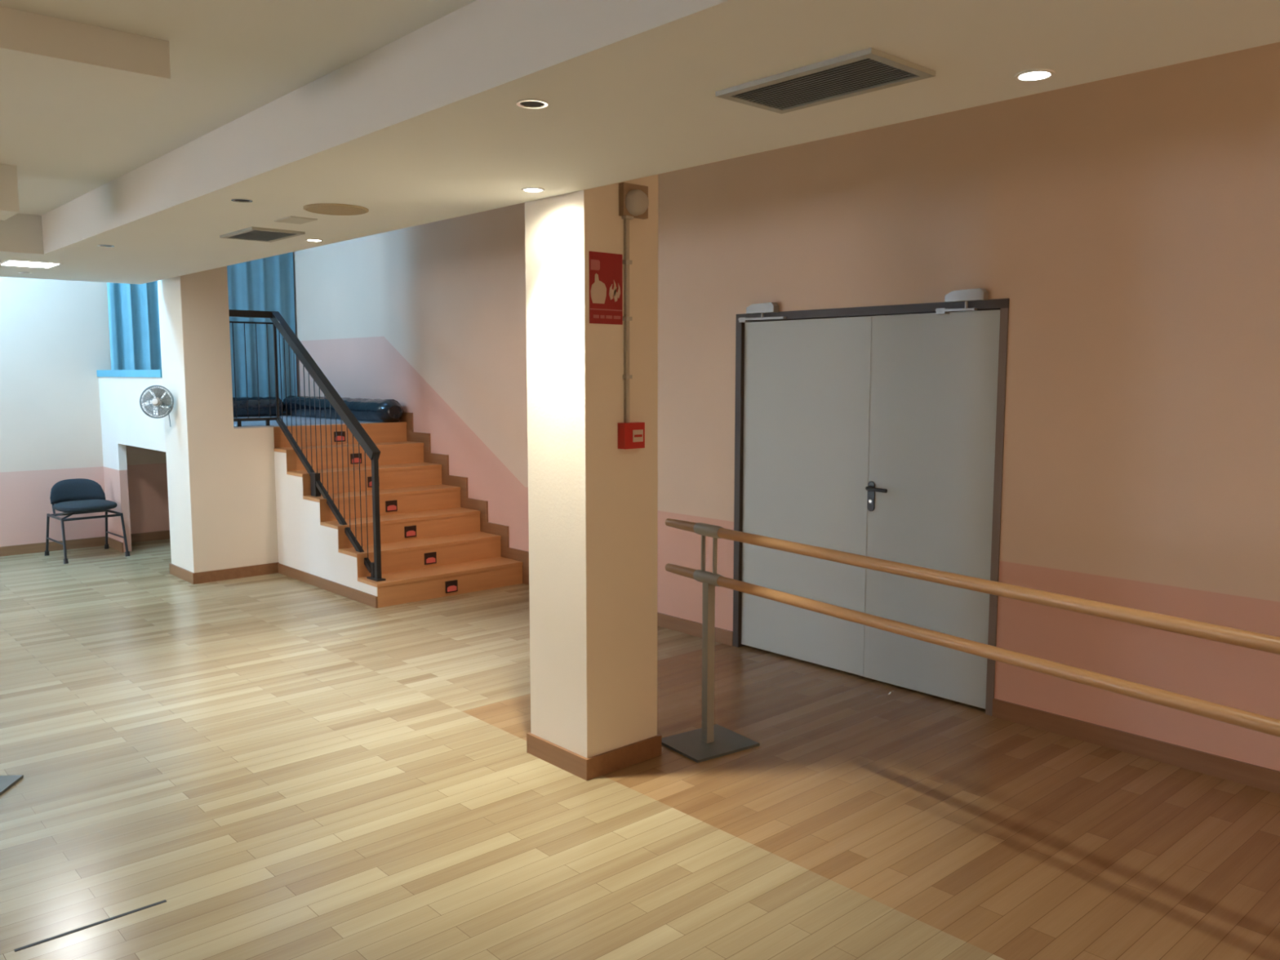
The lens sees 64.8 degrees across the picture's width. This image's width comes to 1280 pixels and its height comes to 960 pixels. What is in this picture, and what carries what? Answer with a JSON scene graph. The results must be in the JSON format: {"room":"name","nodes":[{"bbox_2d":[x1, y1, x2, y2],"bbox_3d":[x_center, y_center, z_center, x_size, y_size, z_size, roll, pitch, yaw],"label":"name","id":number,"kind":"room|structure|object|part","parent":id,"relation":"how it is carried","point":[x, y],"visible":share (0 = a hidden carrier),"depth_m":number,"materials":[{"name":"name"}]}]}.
{"room":"dance studio","nodes":[
{"label":"dance studio","id":0,"kind":"room"},
{"bbox_2d":[98,377,165,551],"bbox_3d":[-4.615,-0.107,9.254,0.070,1.665,1.940,-5,8,-42],"label":"wall","id":1,"kind":"structure","parent":0,"point":[123,420],"depth_m":9.54,"materials":[{"name":"white paint"}]},
{"bbox_2d":[107,536,124,552],"bbox_3d":[-5.111,0.625,9.820,0.014,0.090,0.526,-5,8,-42],"label":"baseboard","id":2,"kind":"structure","parent":1,"relation":"attached to","point":[116,544],"depth_m":9.77,"materials":[{"name":"brown wood"}]},
{"bbox_2d":[96,369,162,377],"bbox_3d":[-4.615,-0.967,9.163,0.094,0.065,1.940,-5,8,-42],"label":"trim","id":3,"kind":"structure","parent":1,"relation":"on","point":[100,373],"depth_m":9.06,"materials":[{"name":"teal paint"}]},
{"bbox_2d":[0,276,297,546],"bbox_3d":[-8.222,-0.878,7.344,11.720,3.600,0.200,-5,8,-42],"label":"wall","id":4,"kind":"structure","parent":0,"point":[55,334],"depth_m":9.62,"materials":[{"name":"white paint"}]},
{"bbox_2d":[0,536,105,556],"bbox_3d":[-8.892,0.947,6.783,9.720,0.090,0.014,-5,8,-42],"label":"baseboard","id":5,"kind":"structure","parent":4,"relation":"attached to","point":[95,541],"depth_m":9.69,"materials":[{"name":"brown wood"}]},
{"bbox_2d":[130,529,169,542],"bbox_3d":[-5.001,0.576,10.281,0.630,0.090,0.014,-5,8,-42],"label":"baseboard","id":6,"kind":"structure","parent":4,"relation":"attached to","point":[162,535],"depth_m":10.28,"materials":[{"name":"brown wood"}]},
{"bbox_3d":[-4.487,-2.841,10.315,1.900,0.028,0.028,-5,8,-42],"label":"curtain rod","id":7,"kind":"object","parent":4,"relation":"attached to","visible":0},
{"bbox_2d":[106,280,161,369],"bbox_3d":[-4.996,-1.704,9.976,0.492,2.150,0.089,-5,8,-42],"label":"curtain","id":8,"kind":"object","parent":7,"relation":"hanging from","point":[133,308],"visible":0.31,"depth_m":9.99,"materials":[{"name":"teal fabric"}]},
{"bbox_2d":[226,252,297,413],"bbox_3d":[-4.277,-1.773,10.623,1.332,2.150,0.038,-5,8,-42],"label":"curtain","id":9,"kind":"object","parent":7,"relation":"hanging from","point":[264,284],"visible":0.18,"depth_m":10.83,"materials":[{"name":"teal fabric"}]},
{"bbox_2d":[234,426,278,567],"bbox_3d":[-3.269,0.180,8.536,0.332,1.246,0.150,-5,8,-42],"label":"wall","id":10,"kind":"structure","parent":0,"point":[255,466],"depth_m":8.47,"materials":[{"name":"beige paint"}]},
{"bbox_2d":[277,563,377,608],"bbox_3d":[-2.503,0.821,7.989,0.014,0.085,1.756,-5,8,-42],"label":"baseboard","id":11,"kind":"structure","parent":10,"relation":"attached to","point":[357,595],"depth_m":7.89,"materials":[{"name":"brown wood"}]},
{"bbox_2d":[233,414,399,428],"bbox_3d":[-3.685,-0.473,9.681,1.930,0.212,2.500,-5,8,-42],"label":"floor","id":12,"kind":"structure","parent":0,"point":[255,424],"depth_m":9.40,"materials":[{"name":"plastic"}]},
{"bbox_2d":[232,396,284,417],"bbox_3d":[-4.351,-0.750,10.415,1.340,0.205,0.246,-5,8,-42],"label":"roll","id":13,"kind":"object","parent":12,"relation":"on","point":[242,402],"visible":0.26,"depth_m":10.58,"materials":[{"name":"blue fabric"}]},
{"bbox_2d":[283,395,404,422],"bbox_3d":[-3.049,-0.730,10.191,0.254,0.213,2.360,-5,8,-42],"label":"roll","id":14,"kind":"object","parent":12,"relation":"on","point":[363,409],"visible":0.73,"depth_m":9.68,"materials":[{"name":"black plastic"}]},
{"bbox_2d":[293,202,528,551],"bbox_3d":[-2.023,-1.091,9.364,0.200,3.600,5.500,-5,8,-42],"label":"wall","id":15,"kind":"structure","parent":0,"point":[429,318],"depth_m":8.87,"materials":[{"name":"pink paint"}]},
{"bbox_2d":[400,412,528,585],"bbox_3d":[-1.258,0.140,8.482,0.014,1.336,2.980,-5,8,-42],"label":"baseboard","id":16,"kind":"structure","parent":15,"relation":"attached to","point":[522,556],"depth_m":8.74,"materials":[{"name":"brown wood"}]},
{"bbox_2d":[0,538,1279,959],"bbox_3d":[-3.494,1.537,2.341,12.120,0.150,14.300,-5,8,-42],"label":"floor","id":17,"kind":"structure","parent":0,"point":[299,770],"depth_m":3.96,"materials":[{"name":"brown wood"}]},
{"bbox_2d":[0,774,23,795],"bbox_3d":[-2.652,0.904,2.754,0.360,1.022,2.910,-1,6,-5],"label":"ballet barre","id":18,"kind":"object","parent":17,"relation":"on","point":[6,782],"visible":1,"depth_m":4.20,"materials":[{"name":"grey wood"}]},
{"bbox_2d":[44,478,129,564],"bbox_3d":[-5.173,0.362,9.407,0.624,0.709,0.562,6,8,45],"label":"chair","id":19,"kind":"object","parent":17,"relation":"on","point":[76,495],"visible":1,"depth_m":9.41,"materials":[{"name":"fabric"}]},
{"bbox_3d":[-5.526,0.497,9.413,0.103,0.375,0.023,5,8,38],"label":"leg","id":20,"kind":"part","parent":19,"relation":"part of","materials":[{"name":"black metal"}]},
{"bbox_3d":[-5.342,0.342,9.220,0.420,0.023,0.023,6,8,45],"label":"rail","id":21,"kind":"part","parent":19,"relation":"part of","materials":[{"name":"black metal"}]},
{"bbox_3d":[-5.175,0.534,9.066,0.023,0.374,0.093,-5,8,-37],"label":"leg","id":22,"kind":"part","parent":19,"relation":"part of","materials":[{"name":"black metal"}]},
{"bbox_3d":[-5.330,0.097,9.537,0.134,0.210,0.470,6,8,45],"label":"backrest","id":23,"kind":"part","parent":19,"relation":"part of","materials":[{"name":"fabric"}]},
{"bbox_3d":[-5.318,0.312,9.547,0.023,0.023,0.500,6,8,45],"label":"rail","id":24,"kind":"part","parent":19,"relation":"part of","materials":[{"name":"black metal"}]},
{"bbox_3d":[-5.151,0.240,9.373,0.490,0.084,0.490,6,8,45],"label":"seat","id":25,"kind":"part","parent":19,"relation":"part of","materials":[{"name":"fabric"}]},
{"bbox_3d":[-5.020,0.343,9.252,0.023,0.023,0.500,6,8,45],"label":"rail","id":26,"kind":"part","parent":19,"relation":"part of","materials":[{"name":"black metal"}]},
{"bbox_3d":[-5.166,0.459,9.773,0.023,0.375,0.103,-5,8,-38],"label":"leg","id":27,"kind":"part","parent":19,"relation":"part of","materials":[{"name":"black metal"}]},
{"bbox_3d":[-4.815,0.496,9.425,0.093,0.374,0.023,4,8,37],"label":"leg","id":28,"kind":"part","parent":19,"relation":"part of","materials":[{"name":"black metal"}]},
{"bbox_2d":[13,899,166,951],"bbox_3d":[-1.693,1.378,3.128,0.425,0.002,0.014,-5,8,-42],"label":"tape","id":29,"kind":"object","parent":17,"relation":"on","point":[164,900],"visible":1,"depth_m":3.12,"materials":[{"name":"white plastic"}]},
{"bbox_2d":[157,266,239,573],"bbox_3d":[-3.666,-0.982,8.330,0.368,3.600,0.560,-5,8,-42],"label":"column","id":30,"kind":"structure","parent":17,"relation":"on","point":[193,308],"depth_m":8.19,"materials":[{"name":"beige paint"}]},
{"bbox_2d":[139,385,173,426],"bbox_3d":[-3.906,-0.596,8.177,0.245,0.344,0.223,-5,8,-42],"label":"wall fan","id":31,"kind":"object","parent":30,"relation":"attached to","point":[157,402],"visible":1,"depth_m":8.14,"materials":[{"name":"grey metal"}]},
{"bbox_3d":[-3.969,-0.667,8.144,0.095,0.112,0.041,-1,6,-6],"label":"blade","id":32,"kind":"part","parent":31,"relation":"part of","materials":[{"name":"silver metal"}]},
{"bbox_3d":[-3.962,-0.570,8.160,0.102,0.102,0.036,1,6,13],"label":"blade","id":33,"kind":"part","parent":31,"relation":"part of","materials":[{"name":"silver metal"}]},
{"bbox_3d":[-3.895,-0.701,8.146,0.126,0.090,0.026,-3,7,-26],"label":"blade","id":34,"kind":"part","parent":31,"relation":"part of","materials":[{"name":"silver metal"}]},
{"bbox_3d":[-3.853,-0.560,8.149,0.109,0.091,0.028,1,6,12],"label":"blade","id":35,"kind":"part","parent":31,"relation":"part of","materials":[{"name":"silver metal"}]},
{"bbox_3d":[-3.832,-0.656,8.155,0.081,0.120,0.034,-1,6,-5],"label":"blade","id":36,"kind":"part","parent":31,"relation":"part of","materials":[{"name":"silver metal"}]},
{"bbox_2d":[168,562,279,584],"bbox_3d":[-3.548,0.752,8.620,0.714,0.090,0.588,-5,8,-42],"label":"baseboard","id":37,"kind":"structure","parent":30,"relation":"attached to","point":[187,575],"depth_m":8.38,"materials":[{"name":"brown wood"}]},
{"bbox_2d":[273,422,522,608],"bbox_3d":[-2.075,0.192,8.418,1.289,1.246,1.926,-5,8,-42],"label":"staircase","id":38,"kind":"structure","parent":17,"relation":"on","point":[311,540],"depth_m":8.25,"materials":[{"name":"brown wood"}]},
{"bbox_2d":[228,309,386,582],"bbox_3d":[-2.642,-0.328,7.864,0.435,2.041,1.798,-5,8,-42],"label":"stair railing","id":39,"kind":"object","parent":38,"relation":"on","point":[317,489],"visible":0.99,"depth_m":7.98,"materials":[{"name":"black metal"}]},
{"bbox_3d":[-3.091,-0.952,8.571,0.020,0.890,0.020,-5,8,-42],"label":"corner post","id":40,"kind":"part","parent":39,"relation":"part of","materials":[{"name":"black metal"}]},
{"bbox_3d":[-2.687,0.089,7.945,0.417,1.110,1.652,-5,8,-42],"label":"rail","id":41,"kind":"part","parent":39,"relation":"part of","materials":[{"name":"black metal"}]},
{"bbox_3d":[-2.649,-0.772,7.822,0.431,1.148,1.781,-5,8,-42],"label":"rail","id":42,"kind":"part","parent":39,"relation":"part of","materials":[{"name":"black metal"}]},
{"bbox_3d":[-1.938,0.266,7.418,0.036,0.930,0.042,-5,8,-42],"label":"post","id":43,"kind":"part","parent":39,"relation":"part of","materials":[{"name":"black metal"}]},
{"bbox_3d":[-1.957,0.732,7.489,0.070,0.012,0.160,-5,8,-42],"label":"plate","id":44,"kind":"part","parent":39,"relation":"part of","materials":[{"name":"black metal"}]},
{"bbox_2d":[333,431,345,441],"bbox_3d":[-2.674,-0.387,8.988,0.104,0.090,0.013,-5,8,-42],"label":"step light","id":45,"kind":"object","parent":38,"relation":"attached to","point":[339,433],"visible":0.94,"depth_m":8.98,"materials":[{"name":"red plastic"}]},
{"bbox_2d":[350,453,361,464],"bbox_3d":[-2.469,-0.186,8.781,0.104,0.090,0.013,-5,8,-42],"label":"step light","id":46,"kind":"object","parent":38,"relation":"attached to","point":[356,455],"visible":0.94,"depth_m":8.78,"materials":[{"name":"plastic"}]},
{"bbox_2d":[367,476,379,487],"bbox_3d":[-2.265,0.015,8.575,0.104,0.090,0.013,-5,8,-42],"label":"step light","id":47,"kind":"object","parent":38,"relation":"attached to","point":[369,478],"visible":0.47,"depth_m":8.55,"materials":[{"name":"plastic"}]},
{"bbox_2d":[385,500,397,511],"bbox_3d":[-2.060,0.216,8.369,0.104,0.090,0.013,-5,8,-42],"label":"step light","id":48,"kind":"object","parent":38,"relation":"attached to","point":[390,505],"visible":1,"depth_m":8.36,"materials":[{"name":"plastic"}]},
{"bbox_2d":[404,524,416,537],"bbox_3d":[-1.856,0.416,8.162,0.104,0.090,0.013,-5,8,-42],"label":"step light","id":49,"kind":"object","parent":38,"relation":"attached to","point":[410,531],"visible":1,"depth_m":8.16,"materials":[{"name":"red plastic"}]},
{"bbox_2d":[424,551,436,564],"bbox_3d":[-1.651,0.617,7.956,0.104,0.090,0.013,-5,8,-42],"label":"step light","id":50,"kind":"object","parent":38,"relation":"attached to","point":[429,557],"visible":1,"depth_m":7.95,"materials":[{"name":"red plastic"}]},
{"bbox_2d":[444,579,457,593],"bbox_3d":[-1.446,0.818,7.750,0.104,0.090,0.013,-5,8,-42],"label":"step light","id":51,"kind":"object","parent":38,"relation":"attached to","point":[451,586],"visible":1,"depth_m":7.75,"materials":[{"name":"plastic"}]},
{"bbox_2d":[524,174,657,758],"bbox_3d":[-0.207,-0.560,4.345,0.403,3.600,0.400,-5,8,-42],"label":"pillar","id":52,"kind":"structure","parent":17,"relation":"on","point":[593,503],"depth_m":4.26,"materials":[{"name":"beige paint"}]},
{"bbox_2d":[526,732,661,780],"bbox_3d":[-0.207,1.185,4.530,0.431,0.090,0.428,-5,8,-42],"label":"baseboard","id":53,"kind":"structure","parent":52,"relation":"attached to","point":[587,769],"depth_m":4.37,"materials":[{"name":"brown wood"}]},
{"bbox_2d":[589,251,622,324],"bbox_3d":[-0.138,-0.780,4.111,0.175,0.286,0.004,-5,8,-42],"label":"sign","id":54,"kind":"object","parent":52,"relation":"attached to","point":[606,269],"visible":1,"depth_m":4.11,"materials":[{"name":"red plastic"}]},
{"bbox_2d":[622,218,632,422],"bbox_3d":[-0.052,-0.657,4.187,0.030,0.835,0.026,-5,8,-42],"label":"cable conduit","id":55,"kind":"object","parent":52,"relation":"attached to","point":[627,262],"visible":1,"depth_m":4.18,"materials":[{"name":"grey plastic"}]},
{"bbox_2d":[617,422,644,448],"bbox_3d":[-0.035,-0.187,4.236,0.112,0.108,0.049,-5,8,-42],"label":"fire alarm","id":56,"kind":"object","parent":52,"relation":"attached to","point":[631,435],"visible":1,"depth_m":4.21,"materials":[{"name":"red plastic"}]},
{"bbox_2d":[618,182,648,219],"bbox_3d":[-0.010,-1.141,4.138,0.135,0.141,0.080,-5,8,-42],"label":"fire alarm","id":57,"kind":"object","parent":52,"relation":"attached to","point":[633,202],"visible":1,"depth_m":4.11,"materials":[{"name":"beige plastic"}]},
{"bbox_2d":[661,518,1279,762],"bbox_3d":[1.136,0.833,3.427,0.360,1.022,3.500,-4,7,-35],"label":"ballet barre","id":58,"kind":"object","parent":17,"relation":"on","point":[711,741],"visible":1,"depth_m":3.50,"materials":[{"name":"brown wood"}]},
{"bbox_3d":[0.288,0.332,4.596,0.019,0.218,0.019,-4,7,-35],"label":"rod","id":59,"kind":"part","parent":58,"relation":"part of","materials":[{"name":"grey paint"}]},
{"bbox_3d":[0.312,1.211,4.655,0.360,0.012,0.310,-4,7,-35],"label":"plate","id":60,"kind":"part","parent":58,"relation":"part of","materials":[{"name":"grey metal"}]},
{"bbox_3d":[0.336,0.340,4.528,0.019,0.218,0.019,-4,7,-35],"label":"rod","id":61,"kind":"part","parent":58,"relation":"part of","materials":[{"name":"grey paint"}]},
{"bbox_3d":[1.136,0.352,3.376,0.045,0.045,3.500,-4,7,-35],"label":"rail","id":62,"kind":"part","parent":58,"relation":"part of","materials":[{"name":"brown wood"}]},
{"bbox_2d":[0,0,1279,284],"bbox_3d":[-3.626,-1.378,0.571,9.575,1.180,11.920,-5,8,-42],"label":"ceiling","id":63,"kind":"structure","parent":0,"point":[134,126],"depth_m":2.87,"materials":[{"name":"paint"}]},
{"bbox_2d":[0,259,62,267],"bbox_3d":[-4.023,-1.424,6.657,0.310,0.008,0.340,-5,8,-42],"label":"recessed light","id":64,"kind":"object","parent":63,"relation":"in","point":[9,262],"visible":1,"depth_m":6.62,"materials":[{"name":"white plastic"}]},
{"bbox_2d":[97,244,114,246],"bbox_3d":[-3.021,-1.326,5.710,0.084,0.004,0.084,-5,8,-42],"label":"recessed light","id":65,"kind":"object","parent":63,"relation":"in","point":[100,245],"visible":1,"depth_m":5.70,"materials":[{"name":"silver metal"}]},
{"bbox_2d":[231,198,253,202],"bbox_3d":[-1.663,-1.168,4.216,0.084,0.004,0.084,-5,8,-42],"label":"recessed light","id":66,"kind":"object","parent":63,"relation":"in","point":[238,200],"visible":1,"depth_m":4.22,"materials":[{"name":"silver metal"}]},
{"bbox_2d":[234,199,249,201],"bbox_3d":[-1.663,-1.169,4.216,0.064,0.002,0.064,4,7,31],"label":"socket","id":67,"kind":"object","parent":66,"relation":"attached to","point":[235,200],"depth_m":4.22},
{"bbox_2d":[219,226,305,242],"bbox_3d":[-1.963,-1.272,5.238,0.272,0.012,0.440,-5,8,-42],"label":"ceiling vent","id":68,"kind":"object","parent":63,"relation":"in","point":[251,233],"visible":1,"depth_m":5.21,"materials":[{"name":"metal"}]},
{"bbox_2d":[274,216,317,224],"bbox_3d":[-1.624,-1.225,4.758,0.130,0.005,0.190,-5,8,-42],"label":"ceiling hatch","id":69,"kind":"object","parent":63,"relation":"attached to","point":[292,220],"visible":1,"depth_m":4.74,"materials":[{"name":"grey paint"}]},
{"bbox_2d":[305,239,323,241],"bbox_3d":[-1.770,-1.302,5.485,0.092,0.004,0.092,-5,8,-42],"label":"recessed light","id":70,"kind":"object","parent":63,"relation":"in","point":[308,240],"visible":1,"depth_m":5.49,"materials":[{"name":"white plastic"}]},
{"bbox_2d":[302,203,368,215],"bbox_3d":[-1.336,-1.188,4.437,0.276,0.010,0.276,-5,8,-42],"label":"ceiling speaker","id":71,"kind":"object","parent":63,"relation":"attached to","point":[335,209],"visible":1,"depth_m":4.40},
{"bbox_2d":[306,205,364,214],"bbox_3d":[-1.336,-1.188,4.437,0.246,0.010,0.246,-5,8,-42],"label":"grille","id":72,"kind":"object","parent":71,"relation":"attached to","point":[326,210],"depth_m":4.42,"materials":[{"name":"beige metal"}]},
{"bbox_2d":[516,98,547,108],"bbox_3d":[-0.289,-1.008,2.704,0.084,0.004,0.084,-5,8,-42],"label":"recessed light","id":73,"kind":"object","parent":63,"relation":"in","point":[526,103],"visible":1,"depth_m":2.70,"materials":[{"name":"silver metal"}]},
{"bbox_2d":[520,101,544,106],"bbox_3d":[-0.289,-1.009,2.704,0.064,0.002,0.064,-3,7,-25],"label":"socket","id":74,"kind":"object","parent":73,"relation":"attached to","point":[522,104],"depth_m":2.71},
{"bbox_2d":[521,186,544,192],"bbox_3d":[-0.421,-1.143,3.976,0.092,0.004,0.092,-5,8,-42],"label":"recessed light","id":75,"kind":"object","parent":63,"relation":"in","point":[531,189],"visible":1,"depth_m":3.97,"materials":[{"name":"white plastic"}]},
{"bbox_2d":[715,47,935,114],"bbox_3d":[0.452,-0.983,2.507,0.262,0.012,0.477,-5,8,-42],"label":"ceiling vent","id":76,"kind":"object","parent":63,"relation":"in","point":[870,69],"visible":1,"depth_m":2.48,"materials":[{"name":"metal"}]},
{"bbox_2d":[1013,68,1054,81],"bbox_3d":[0.956,-0.981,2.446,0.092,0.004,0.092,-5,8,-42],"label":"recessed light","id":77,"kind":"object","parent":63,"relation":"in","point":[1032,75],"visible":1,"depth_m":2.44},
{"bbox_2d":[657,41,1279,771],"bbox_3d":[2.658,-0.537,4.121,0.350,3.600,8.600,-5,8,-42],"label":"wall","id":78,"kind":"structure","parent":0,"point":[1128,225],"depth_m":4.58,"materials":[{"name":"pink paint"}]},
{"bbox_2d":[657,612,733,645],"bbox_3d":[0.111,0.941,6.839,0.014,0.090,1.405,-5,8,-42],"label":"baseboard","id":79,"kind":"structure","parent":78,"relation":"attached to","point":[722,636],"depth_m":6.59,"materials":[{"name":"brown wood"}]},
{"bbox_2d":[733,288,1008,715],"bbox_3d":[1.196,0.058,5.590,0.165,2.108,1.755,-5,8,-42],"label":"door","id":80,"kind":"structure","parent":78,"relation":"in","point":[877,432],"depth_m":5.47,"materials":[{"name":"grey paint"}]},
{"bbox_3d":[0.727,-0.949,5.949,0.055,0.028,0.350,-5,8,-42],"label":"closer arm","id":81,"kind":"part","parent":80,"relation":"part of","materials":[{"name":"silver metal"}]},
{"bbox_3d":[1.259,0.089,5.496,0.008,0.165,0.042,-5,8,-42],"label":"handle","id":82,"kind":"part","parent":80,"relation":"part of","materials":[{"name":"black plastic"}]},
{"bbox_3d":[1.275,0.051,5.425,0.058,0.023,0.141,-5,8,-42],"label":"lever","id":83,"kind":"part","parent":80,"relation":"part of","materials":[{"name":"black plastic"}]},
{"bbox_3d":[1.577,-0.842,5.015,0.055,0.028,0.216,-5,8,-42],"label":"closer arm","id":84,"kind":"part","parent":80,"relation":"part of","materials":[{"name":"silver metal"}]},
{"bbox_2d":[991,698,1279,794],"bbox_3d":[3.583,1.345,3.019,0.014,0.090,5.440,-5,8,-42],"label":"baseboard","id":85,"kind":"structure","parent":78,"relation":"attached to","point":[1225,768],"depth_m":4.49,"materials":[{"name":"brown wood"}]}
]}

